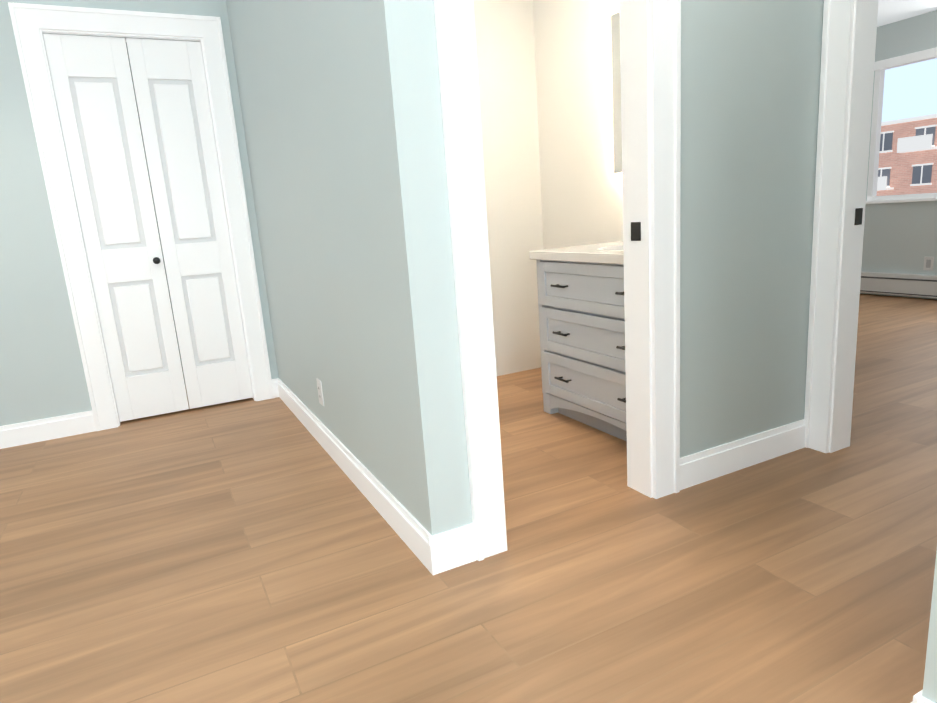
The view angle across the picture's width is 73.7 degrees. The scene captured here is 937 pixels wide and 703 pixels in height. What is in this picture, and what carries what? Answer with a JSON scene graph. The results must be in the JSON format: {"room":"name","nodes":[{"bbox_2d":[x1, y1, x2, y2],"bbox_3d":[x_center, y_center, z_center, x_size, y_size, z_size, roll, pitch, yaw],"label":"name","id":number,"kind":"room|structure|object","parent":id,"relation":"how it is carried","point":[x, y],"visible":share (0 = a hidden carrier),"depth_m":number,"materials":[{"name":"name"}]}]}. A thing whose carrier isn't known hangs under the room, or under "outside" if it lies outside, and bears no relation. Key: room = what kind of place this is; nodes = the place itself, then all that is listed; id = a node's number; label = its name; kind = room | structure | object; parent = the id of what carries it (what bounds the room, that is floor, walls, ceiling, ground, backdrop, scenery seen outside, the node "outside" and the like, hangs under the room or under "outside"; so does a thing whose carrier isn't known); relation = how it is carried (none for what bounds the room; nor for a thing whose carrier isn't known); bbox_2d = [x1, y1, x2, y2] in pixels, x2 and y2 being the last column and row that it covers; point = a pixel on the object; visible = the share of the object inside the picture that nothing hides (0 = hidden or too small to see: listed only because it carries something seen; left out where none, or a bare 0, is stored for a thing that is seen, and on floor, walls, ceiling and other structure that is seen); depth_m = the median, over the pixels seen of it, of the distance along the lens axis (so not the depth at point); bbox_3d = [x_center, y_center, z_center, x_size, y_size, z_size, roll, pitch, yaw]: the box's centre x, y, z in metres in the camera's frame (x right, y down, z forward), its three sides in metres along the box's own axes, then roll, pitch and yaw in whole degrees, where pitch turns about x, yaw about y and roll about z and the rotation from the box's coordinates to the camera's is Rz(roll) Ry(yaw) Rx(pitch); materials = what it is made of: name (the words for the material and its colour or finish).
{"room":"hallway","nodes":[
{"label":"hallway","id":0,"kind":"room"},
{"bbox_2d":[0,0,278,425],"bbox_3d":[-2.392,-0.689,3.088,5.850,2.370,0.120,-10,14,-26],"label":"wall","id":1,"kind":"structure","parent":0,"point":[42,374],"depth_m":3.19,"materials":[{"name":"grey paint"}]},
{"bbox_2d":[0,410,95,448],"bbox_3d":[-3.401,0.621,2.723,3.091,0.115,0.014,-10,14,-26],"label":"baseboard","id":2,"kind":"structure","parent":1,"relation":"attached to","point":[23,433],"depth_m":3.29,"materials":[{"name":"white wood"}]},
{"bbox_2d":[8,2,273,430],"bbox_3d":[-1.706,-0.690,3.432,0.944,2.130,0.145,-10,14,-26],"label":"trim","id":3,"kind":"structure","parent":1,"relation":"attached to","point":[32,24],"depth_m":3.28,"materials":[{"name":"white wood"}]},
{"bbox_2d":[43,33,252,421],"bbox_3d":[-1.693,-0.640,3.423,0.716,2.002,0.071,-10,14,-26],"label":"closet door","id":4,"kind":"structure","parent":1,"relation":"in","point":[94,88],"depth_m":3.40,"materials":[{"name":"white wood"}]},
{"bbox_2d":[126,43,185,386],"bbox_3d":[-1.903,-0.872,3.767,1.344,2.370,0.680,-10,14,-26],"label":"door gap","id":5,"kind":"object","parent":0,"point":[155,211],"depth_m":4.00,"materials":[{"name":"grey"}]},
{"bbox_2d":[226,0,468,535],"bbox_3d":[-0.653,-0.707,2.604,0.120,2.370,2.310,-10,14,-26],"label":"wall","id":6,"kind":"structure","parent":0,"point":[338,103],"depth_m":1.95,"materials":[{"name":"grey paint"}]},
{"bbox_2d":[316,378,323,405],"bbox_3d":[-0.667,0.183,2.810,0.008,0.116,0.072,-10,14,-26],"label":"electrical outlet plate","id":7,"kind":"object","parent":6,"relation":"attached to","point":[320,392],"visible":0.98,"depth_m":2.80,"materials":[{"name":"white plastic"}]},
{"bbox_2d":[272,378,455,574],"bbox_3d":[-0.625,0.402,2.812,0.060,0.115,2.324,-10,14,-26],"label":"baseboard","id":8,"kind":"structure","parent":6,"relation":"attached to","point":[444,550],"depth_m":2.17,"materials":[{"name":"white wood"}]},
{"bbox_2d":[0,294,936,702],"bbox_3d":[0.805,0.663,1.563,9.770,0.060,8.340,-10,14,-26],"label":"floor","id":9,"kind":"structure","parent":0,"point":[248,550],"depth_m":1.81,"materials":[{"name":"brown wood"}]},
{"bbox_2d":[529,226,626,440],"bbox_3d":[0.782,-0.145,2.804,0.603,0.989,0.922,-10,14,-26],"label":"bathroom vanity","id":10,"kind":"object","parent":9,"relation":"on","point":[581,315],"visible":0.44,"depth_m":2.78,"materials":[{"name":"grey painted wood"},{"name":"white stone"},{"name":"black metal"}]},
{"bbox_2d":[473,0,540,375],"bbox_3d":[-0.248,-0.951,3.588,1.470,2.370,0.120,-10,14,-26],"label":"wall","id":11,"kind":"structure","parent":0,"point":[507,83],"depth_m":3.76,"materials":[{"name":"paint"}]},
{"bbox_2d":[533,0,622,249],"bbox_3d":[0.810,-0.937,3.177,0.015,2.370,1.810,-10,14,-26],"label":"wall","id":12,"kind":"structure","parent":0,"point":[552,179],"depth_m":3.47,"materials":[{"name":"paint"}]},
{"bbox_2d":[611,12,621,172],"bbox_3d":[0.934,-1.207,2.753,0.044,0.740,0.860,-10,14,-26],"label":"led mirror","id":13,"kind":"object","parent":12,"relation":"attached to","point":[616,81],"visible":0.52,"depth_m":3.09,"materials":[{"name":"beige mirror"}]},
{"bbox_2d":[429,0,823,523],"bbox_3d":[0.578,-0.663,2.004,1.530,2.370,0.120,-10,14,-26],"label":"wall","id":14,"kind":"structure","parent":0,"point":[750,80],"depth_m":2.17,"materials":[{"name":"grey paint"}]},
{"bbox_2d":[434,0,680,560],"bbox_3d":[0.281,-0.479,1.868,0.807,2.110,0.145,-10,14,-26],"label":"door frame","id":15,"kind":"structure","parent":14,"relation":"attached to","point":[650,49],"depth_m":1.90,"materials":[{"name":"white wood"}]},
{"bbox_2d":[631,222,640,240],"bbox_3d":[0.543,-0.390,2.031,0.005,0.060,0.043,-10,14,-26],"label":"strike plate","id":16,"kind":"object","parent":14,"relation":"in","point":[635,231],"depth_m":2.03,"materials":[{"name":"black metal"}]},
{"bbox_2d":[680,419,805,489],"bbox_3d":[1.049,0.381,2.363,0.713,0.115,0.014,-10,14,-26],"label":"baseboard","id":17,"kind":"structure","parent":14,"relation":"attached to","point":[709,464],"depth_m":2.34,"materials":[{"name":"white wood"}]},
{"bbox_2d":[860,10,936,299],"bbox_3d":[4.360,-1.508,4.624,0.120,2.370,4.340,-10,14,-26],"label":"wall","id":18,"kind":"structure","parent":0,"point":[899,237],"depth_m":5.52,"materials":[{"name":"paint"}]},
{"bbox_2d":[860,271,936,298],"bbox_3d":[4.351,-0.452,4.811,0.068,0.195,4.000,-10,14,-26],"label":"baseboard heater","id":19,"kind":"object","parent":18,"relation":"attached to","point":[913,285],"depth_m":5.64,"materials":[{"name":"white metal"}]},
{"bbox_2d":[866,47,936,203],"bbox_3d":[4.178,-1.821,4.814,0.120,1.235,2.160,-10,14,-26],"label":"window","id":20,"kind":"structure","parent":18,"relation":"in","point":[881,67],"depth_m":5.63,"materials":[{"name":"white"}]},
{"bbox_2d":[923,257,933,270],"bbox_3d":[4.014,-0.767,5.454,0.008,0.120,0.075,-10,14,-26],"label":"outlet","id":21,"kind":"object","parent":18,"relation":"attached to","point":[928,263],"visible":1,"depth_m":5.45,"materials":[{"name":"white plastic"}]},
{"bbox_2d":[877,0,936,26],"bbox_3d":[0.636,-1.704,1.045,9.770,0.060,8.340,-10,14,-26],"label":"ceiling","id":22,"kind":"structure","parent":0,"point":[890,11],"depth_m":5.03,"materials":[{"name":"white paint"}]},
{"bbox_2d":[922,551,936,702],"bbox_3d":[2.107,-0.220,-0.521,1.150,2.370,3.783,-10,14,-26],"label":"wall","id":23,"kind":"structure","parent":0,"point":[929,692],"depth_m":1.09,"materials":[{"name":"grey paint"}]},
{"bbox_2d":[911,689,933,702],"bbox_3d":[1.639,0.960,-0.474,0.014,0.115,3.677,-10,14,-26],"label":"baseboard","id":24,"kind":"structure","parent":23,"relation":"attached to","point":[917,698],"depth_m":1.11,"materials":[{"name":"white wood"}]},
{"bbox_3d":[0.990,-0.906,2.974,0.120,2.370,4.340,-10,14,-26],"label":"wall","id":25,"kind":"structure","parent":0,"visible":0},
{"bbox_2d":[804,0,878,452],"bbox_3d":[1.553,-0.566,1.919,0.145,2.080,0.940,-10,14,-26],"label":"door frame","id":26,"kind":"structure","parent":25,"relation":"attached to","point":[849,31],"depth_m":2.28,"materials":[{"name":"white wood"}]},
{"bbox_2d":[854,208,862,224],"bbox_3d":[1.425,-0.493,2.283,0.040,0.060,0.004,-10,14,-26],"label":"bedroom latch strike","id":27,"kind":"object","parent":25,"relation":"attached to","point":[858,215],"visible":1,"depth_m":2.28,"materials":[{"name":"black metal"}]},
{"label":"outside","id":28,"kind":"structure","parent":0,"visible":0},
{"bbox_2d":[877,114,936,195],"bbox_3d":[47.977,-9.613,50.531,13.200,20.500,100.000,-10,14,-26],"label":"building","id":29,"kind":"structure","parent":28,"point":[908,157],"depth_m":54.52,"materials":[{"name":"brick"}]}
]}

